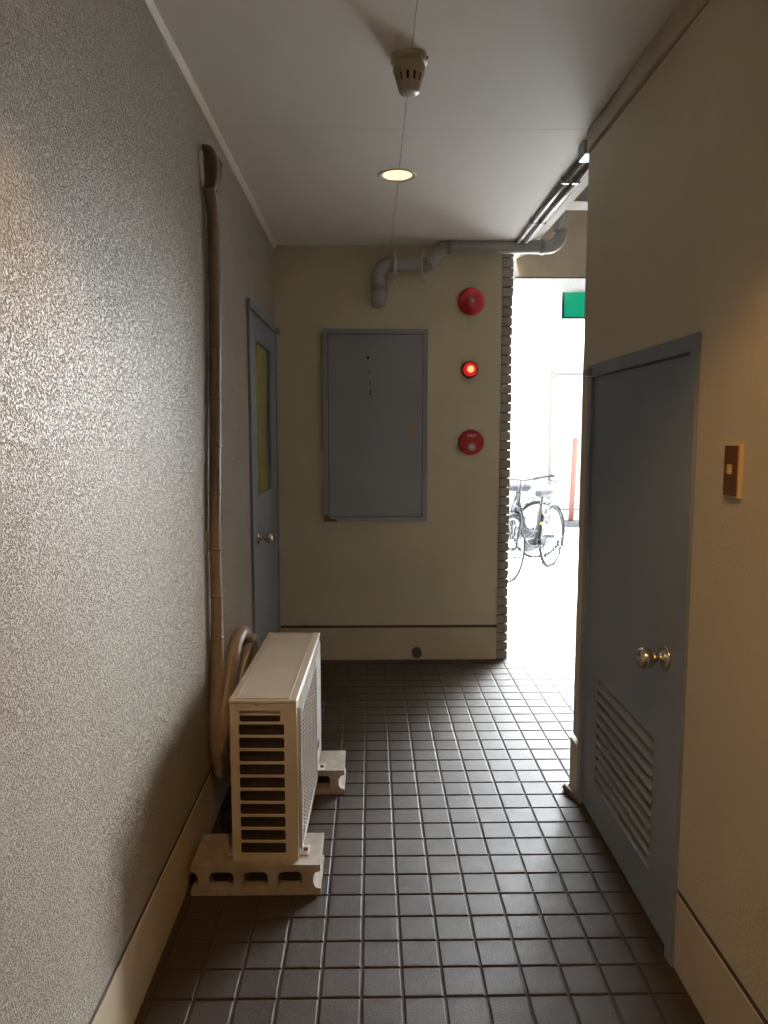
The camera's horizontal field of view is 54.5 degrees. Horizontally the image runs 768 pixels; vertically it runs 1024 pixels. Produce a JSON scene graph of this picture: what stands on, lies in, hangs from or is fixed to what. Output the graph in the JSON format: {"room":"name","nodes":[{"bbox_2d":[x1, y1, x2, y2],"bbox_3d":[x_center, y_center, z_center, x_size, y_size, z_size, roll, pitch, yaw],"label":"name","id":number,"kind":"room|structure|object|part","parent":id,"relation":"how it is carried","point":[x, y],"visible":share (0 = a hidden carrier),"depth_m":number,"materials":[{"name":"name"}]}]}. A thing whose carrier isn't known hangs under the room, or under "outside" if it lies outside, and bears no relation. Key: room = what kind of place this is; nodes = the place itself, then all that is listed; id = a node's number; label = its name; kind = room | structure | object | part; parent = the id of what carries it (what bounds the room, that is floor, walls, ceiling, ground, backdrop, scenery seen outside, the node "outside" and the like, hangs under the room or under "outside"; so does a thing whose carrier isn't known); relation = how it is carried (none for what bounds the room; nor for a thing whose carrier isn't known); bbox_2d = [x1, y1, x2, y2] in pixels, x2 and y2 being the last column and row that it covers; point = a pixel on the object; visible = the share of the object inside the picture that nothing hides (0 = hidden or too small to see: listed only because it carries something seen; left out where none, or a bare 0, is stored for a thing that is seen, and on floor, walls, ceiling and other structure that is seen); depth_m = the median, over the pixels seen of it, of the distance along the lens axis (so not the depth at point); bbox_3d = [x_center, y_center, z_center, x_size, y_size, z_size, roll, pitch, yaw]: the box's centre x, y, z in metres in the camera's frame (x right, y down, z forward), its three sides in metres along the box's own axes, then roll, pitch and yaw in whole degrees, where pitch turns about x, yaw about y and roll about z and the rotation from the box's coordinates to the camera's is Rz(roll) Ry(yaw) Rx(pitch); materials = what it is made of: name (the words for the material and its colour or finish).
{"room":"apartment building corridor","nodes":[
{"label":"apartment building corridor","id":0,"kind":"room"},
{"bbox_2d":[0,0,274,1023],"bbox_3d":[-0.691,-0.055,1.179,0.160,2.805,7.580,0,6,-1],"label":"wall","id":1,"kind":"structure","parent":0,"point":[105,600],"depth_m":1.65,"materials":[{"name":"beige paint"}]},
{"bbox_2d":[91,768,230,1023],"bbox_3d":[-0.609,1.235,1.166,0.004,0.223,7.280,0,6,-1],"label":"baseboard","id":2,"kind":"structure","parent":1,"relation":"attached to","point":[123,999],"depth_m":2.07,"materials":[{"name":"beige paint"}]},
{"bbox_2d":[142,0,276,248],"bbox_3d":[-0.598,-1.225,0.906,0.020,0.020,7.280,0,6,-1],"label":"trim","id":3,"kind":"structure","parent":1,"relation":"attached to","point":[150,5],"depth_m":2.53,"materials":[{"name":"white"}]},
{"bbox_2d":[198,144,222,190],"bbox_3d":[-0.607,-1.209,2.621,0.064,0.154,0.141,0,6,-1],"label":"cover","id":4,"kind":"object","parent":1,"relation":"attached to","point":[210,166],"depth_m":2.60,"materials":[{"name":"beige plastic"}]},
{"bbox_3d":[-0.633,-1.202,2.612,0.012,0.123,0.123,0,6,-1],"label":"wall plate","id":5,"kind":"part","parent":4,"relation":"part of","materials":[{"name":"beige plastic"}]},
{"bbox_2d":[203,187,259,779],"bbox_3d":[-0.580,-0.107,2.851,0.101,2.118,0.625,0,6,2],"label":"insulated pipe","id":6,"kind":"object","parent":1,"relation":"attached to","point":[223,671],"visible":0.75,"depth_m":2.68,"materials":[{"name":"brown plastic"}]},
{"bbox_2d":[246,298,280,646],"bbox_3d":[-0.664,-0.031,4.160,0.174,2.089,1.039,0,6,-1],"label":"door","id":7,"kind":"structure","parent":1,"relation":"in","point":[262,333],"depth_m":4.07,"materials":[{"name":"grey metal"}]},
{"bbox_3d":[-0.668,-0.504,4.069,0.010,0.830,0.560,0,6,-1],"label":"glass pane","id":8,"kind":"part","parent":7,"relation":"part of","materials":[{"name":"yellow glass"}]},
{"bbox_3d":[-0.610,0.133,3.840,0.078,0.068,0.068,0,6,-1],"label":"knob","id":9,"kind":"part","parent":7,"relation":"part of","materials":[{"name":"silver metal"}]},
{"bbox_2d":[273,245,502,627],"bbox_3d":[-0.025,-0.531,4.801,1.496,2.950,0.300,0,6,-1],"label":"wall","id":10,"kind":"structure","parent":0,"point":[440,571],"depth_m":4.67,"materials":[{"name":"beige paint"}]},
{"bbox_2d":[323,328,427,521],"bbox_3d":[-0.054,-0.531,4.635,0.646,1.187,0.034,0,6,-1],"label":"electrical panel","id":11,"kind":"object","parent":10,"relation":"attached to","point":[375,381],"visible":1,"depth_m":4.62,"materials":[{"name":"grey metal"}]},
{"bbox_3d":[0.176,-0.511,4.630,0.036,0.095,0.008,0,6,-1],"label":"handle","id":12,"kind":"part","parent":11,"relation":"part of","materials":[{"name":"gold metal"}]},
{"bbox_2d":[281,627,496,659],"bbox_3d":[0.027,0.852,4.798,1.396,0.219,0.005,0,6,-1],"label":"baseboard","id":13,"kind":"structure","parent":10,"relation":"attached to","point":[467,643],"depth_m":4.80,"materials":[{"name":"beige paint"}]},
{"bbox_2d":[412,647,421,657],"bbox_3d":[0.209,0.901,4.787,0.064,0.064,0.047,0,6,-1],"label":"pipe stub","id":14,"kind":"object","parent":10,"relation":"attached to","point":[416,651],"visible":1,"depth_m":4.78,"materials":[{"name":"grey metal"}]},
{"bbox_2d":[371,210,567,307],"bbox_3d":[0.507,-1.591,4.475,1.175,0.734,0.144,0,6,-1],"label":"drain pipe","id":15,"kind":"object","parent":10,"relation":"attached to","point":[393,264],"visible":0.99,"depth_m":4.42,"materials":[{"name":"grey plastic"}]},
{"bbox_2d":[461,361,477,377],"bbox_3d":[0.531,-0.879,4.595,0.106,0.106,0.056,0,6,-1],"label":"lamp","id":16,"kind":"object","parent":10,"relation":"attached to","point":[469,369],"visible":1,"depth_m":4.58,"materials":[{"name":"red plastic"}]},
{"bbox_2d":[457,287,484,315],"bbox_3d":[0.533,-1.286,4.548,0.168,0.168,0.064,0,6,-1],"label":"bell","id":17,"kind":"object","parent":10,"relation":"attached to","point":[471,300],"visible":1,"depth_m":4.53,"materials":[{"name":"red metal"}]},
{"bbox_2d":[458,430,483,454],"bbox_3d":[0.543,-0.433,4.651,0.158,0.158,0.038,0,6,-1],"label":"fire alarm","id":18,"kind":"object","parent":10,"relation":"attached to","point":[470,442],"visible":1,"depth_m":4.64,"materials":[{"name":"red plastic"}]},
{"bbox_2d":[496,254,513,658],"bbox_3d":[0.757,-0.344,4.834,0.068,2.570,0.312,0,6,-1],"label":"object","id":19,"kind":"structure","parent":10,"relation":"attached to","point":[508,260],"depth_m":4.68,"materials":[{"name":"brown"}]},
{"bbox_2d":[154,0,680,245],"bbox_3d":[0.138,-1.337,0.917,1.592,0.200,7.300,0,6,-1],"label":"ceiling","id":20,"kind":"structure","parent":0,"point":[304,98],"depth_m":2.56,"materials":[{"name":"paint"}]},
{"bbox_2d":[378,168,415,182],"bbox_3d":[0.059,-1.491,3.298,0.170,0.015,0.170,0,6,-1],"label":"recessed light","id":21,"kind":"object","parent":20,"relation":"in","point":[396,174],"visible":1,"depth_m":3.29,"materials":[{"name":"beige"}]},
{"bbox_3d":[0.059,-1.488,3.298,0.148,0.004,0.148,0,6,-1],"label":"bulb","id":22,"kind":"part","parent":21,"relation":"part of","materials":[{"name":"white glass"}]},
{"bbox_2d":[390,48,428,97],"bbox_3d":[0.077,-1.326,2.270,0.114,0.106,0.114,0,6,-1],"label":"smoke detector","id":23,"kind":"object","parent":20,"relation":"attached to","point":[408,64],"visible":1,"depth_m":2.24,"materials":[{"name":"beige plastic"}]},
{"bbox_2d":[516,159,582,243],"bbox_3d":[0.802,-1.516,3.690,0.036,0.028,1.410,0,6,-1],"label":"conduit","id":24,"kind":"object","parent":20,"relation":"attached to","point":[565,180],"visible":0.94,"depth_m":3.55,"materials":[{"name":"grey metal"}]},
{"bbox_2d":[524,162,588,243],"bbox_3d":[0.849,-1.516,3.691,0.036,0.028,1.410,0,6,-1],"label":"conduit","id":25,"kind":"object","parent":20,"relation":"attached to","point":[575,180],"visible":0.94,"depth_m":3.58,"materials":[{"name":"grey metal"}]},
{"bbox_2d":[578,140,588,161],"bbox_3d":[0.835,-1.425,2.946,0.113,0.053,0.100,0,6,-1],"label":"junction box","id":26,"kind":"object","parent":20,"relation":"attached to","point":[583,154],"visible":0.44,"depth_m":2.94,"materials":[{"name":"grey metal"}]},
{"bbox_2d":[134,604,704,1023],"bbox_3d":[2.025,1.290,1.888,5.890,0.060,9.012,0,6,-1],"label":"floor","id":27,"kind":"structure","parent":0,"point":[462,882],"depth_m":2.37,"materials":[{"name":"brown tile"}]},
{"bbox_2d":[190,833,323,895],"bbox_3d":[-0.406,1.151,2.445,0.408,0.100,0.190,0,6,-1],"label":"concrete block","id":28,"kind":"object","parent":27,"relation":"on","point":[216,871],"visible":0.76,"depth_m":2.36,"materials":[{"name":"grey concrete"}]},
{"bbox_2d":[228,632,325,860],"bbox_3d":[-0.382,0.803,2.734,0.282,0.530,0.798,0,6,0],"label":"air conditioner","id":29,"kind":"object","parent":28,"relation":"on","point":[275,706],"visible":1,"depth_m":2.37,"materials":[{"name":"beige paint"}]},
{"bbox_3d":[-0.386,0.623,2.332,0.135,0.026,0.004,0,6,0],"label":"grip plate","id":30,"kind":"part","parent":29,"relation":"part of","materials":[{"name":"beige paint"}]},
{"bbox_3d":[-0.376,0.848,2.343,0.207,0.522,0.004,0,6,0],"label":"panel","id":31,"kind":"part","parent":29,"relation":"part of","materials":[{"name":"beige paint"}]},
{"bbox_3d":[-0.375,0.547,2.707,0.214,0.010,0.798,0,6,0],"label":"lid","id":32,"kind":"part","parent":29,"relation":"part of","materials":[{"name":"beige paint"}]},
{"bbox_2d":[297,650,318,848],"bbox_3d":[-0.264,0.817,2.660,0.010,0.482,0.618,0,6,0],"label":"grille","id":33,"kind":"object","parent":29,"relation":"attached to","point":[307,703],"depth_m":2.55,"materials":[{"name":"beige metal"}]},
{"bbox_3d":[-0.374,0.804,2.736,0.207,0.520,0.786,0,6,0],"label":"casing","id":34,"kind":"part","parent":29,"relation":"part of","materials":[{"name":"beige paint"}]},
{"bbox_2d":[315,750,345,793],"bbox_3d":[-0.365,1.081,3.102,0.408,0.100,0.190,0,6,-1],"label":"concrete block","id":35,"kind":"object","parent":27,"relation":"on","point":[331,780],"visible":0.27,"depth_m":3.04,"materials":[{"name":"grey concrete"}]},
{"bbox_2d":[507,517,578,604],"bbox_3d":[1.887,0.449,9.836,5.890,0.060,7.000,0,6,-1],"label":"paving","id":36,"kind":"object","parent":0,"point":[536,584],"depth_m":7.54,"materials":[{"name":"concrete"}]},
{"bbox_2d":[507,474,565,582],"bbox_3d":[1.531,0.123,7.698,0.601,1.073,1.770,4,7,34],"label":"bicycle","id":37,"kind":"object","parent":36,"relation":"on","point":[539,541],"visible":0.82,"depth_m":7.81,"materials":[{"name":"black metal"}]},
{"bbox_3d":[1.567,0.076,7.747,0.120,0.608,0.940,4,7,34],"label":"frame","id":38,"kind":"part","parent":37,"relation":"part of","materials":[{"name":"black paint"}]},
{"bbox_2d":[508,481,565,558],"bbox_3d":[1.298,0.035,8.535,1.770,1.073,0.601,-2,6,-18],"label":"bicycle","id":39,"kind":"object","parent":36,"relation":"on","point":[528,486],"visible":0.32,"depth_m":8.65,"materials":[{"name":"black paint"}]},
{"bbox_3d":[1.360,-0.009,8.551,0.940,0.608,0.120,-2,6,-18],"label":"frame","id":40,"kind":"part","parent":39,"relation":"part of","materials":[{"name":"black paint"}]},
{"bbox_2d":[546,370,582,524],"bbox_3d":[3.160,-1.044,11.762,1.142,2.503,0.056,0,6,-1],"label":"frame","id":41,"kind":"object","parent":36,"relation":"on","point":[553,374],"visible":0.47,"depth_m":11.68,"materials":[{"name":"white metal"}]},
{"bbox_2d":[565,520,578,527],"bbox_3d":[3.311,0.190,11.618,0.980,0.100,0.250,0,6,-1],"label":"kerb","id":42,"kind":"object","parent":36,"relation":"on","point":[575,523],"visible":0.23,"depth_m":11.49,"materials":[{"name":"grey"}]},
{"bbox_2d":[568,438,577,520],"bbox_3d":[2.934,-0.502,11.564,0.124,1.293,0.080,0,6,-1],"label":"marker pole","id":43,"kind":"object","parent":42,"relation":"on","point":[575,440],"visible":1,"depth_m":11.53,"materials":[{"name":"red"}]},
{"bbox_2d":[507,355,582,523],"bbox_3d":[2.589,-1.188,12.189,2.400,2.700,0.600,0,6,-1],"label":"wall","id":44,"kind":"structure","parent":0,"point":[563,385],"depth_m":11.91,"materials":[{"name":"white paint"}]},
{"bbox_2d":[510,292,583,516],"bbox_3d":[-2.225,-4.402,12.620,12.000,9.000,0.300,0,6,-1],"label":"wall","id":45,"kind":"structure","parent":0,"point":[537,333],"depth_m":12.72,"materials":[{"name":"white paint"}]},
{"bbox_2d":[512,210,586,291],"bbox_3d":[1.909,-1.883,5.139,2.400,0.634,0.490,0,6,-1],"label":"beam","id":46,"kind":"structure","parent":0,"point":[564,270],"depth_m":4.91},
{"bbox_2d":[558,292,584,320],"bbox_3d":[1.544,-1.552,5.487,0.474,0.255,0.186,0,6,-1],"label":"exit sign","id":47,"kind":"object","parent":46,"relation":"hanging from","point":[571,304],"visible":0.21,"depth_m":5.49,"materials":[{"name":"green plastic"}]},
{"bbox_2d":[566,185,587,209],"bbox_3d":[2.043,-1.907,4.022,2.170,0.450,2.670,0,6,-1],"label":"ceiling","id":48,"kind":"structure","parent":0,"point":[581,202],"depth_m":4.06,"materials":[{"name":"white paint"}]},
{"bbox_2d":[573,0,767,1023],"bbox_3d":[1.909,-0.108,0.188,2.175,3.120,5.530,0,6,-1],"label":"wall","id":49,"kind":"structure","parent":0,"point":[677,245],"depth_m":1.78,"materials":[{"name":"beige paint"}]},
{"bbox_2d":[516,172,588,259],"bbox_3d":[0.922,-1.795,3.829,0.078,0.502,2.100,0,6,-1],"label":"trim","id":50,"kind":"structure","parent":49,"relation":"attached to","point":[584,182],"depth_m":3.85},
{"bbox_2d":[562,332,701,966],"bbox_3d":[0.791,0.345,2.470,0.164,1.706,1.051,0,6,-1],"label":"door","id":51,"kind":"structure","parent":49,"relation":"in","point":[642,405],"depth_m":2.31,"materials":[{"name":"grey metal"}]},
{"bbox_3d":[0.754,0.410,2.098,0.078,0.073,0.073,0,6,-1],"label":"knob","id":52,"kind":"part","parent":51,"relation":"part of","materials":[{"name":"silver metal"}]},
{"bbox_2d":[587,0,709,153],"bbox_3d":[0.867,-1.100,0.065,0.110,0.091,5.530,0,6,-1],"label":"trim","id":53,"kind":"structure","parent":49,"relation":"attached to","point":[685,11],"depth_m":2.21,"materials":[{"name":"brown"}]},
{"bbox_2d":[569,736,763,1023],"bbox_3d":[0.898,1.324,0.326,0.168,0.223,5.538,0,6,-1],"label":"baseboard","id":54,"kind":"structure","parent":49,"relation":"attached to","point":[715,993],"depth_m":1.85,"materials":[{"name":"beige paint"}]},
{"bbox_2d":[723,443,743,498],"bbox_3d":[0.788,-0.094,1.690,0.018,0.125,0.074,0,6,-1],"label":"light switch","id":55,"kind":"object","parent":49,"relation":"attached to","point":[734,452],"visible":1,"depth_m":1.67,"materials":[{"name":"brown plastic"}]},
{"bbox_3d":[0.786,-0.094,1.690,0.005,0.113,0.060,0,6,-1],"label":"plate","id":56,"kind":"part","parent":55,"relation":"part of","materials":[{"name":"brown plastic"}]}
]}

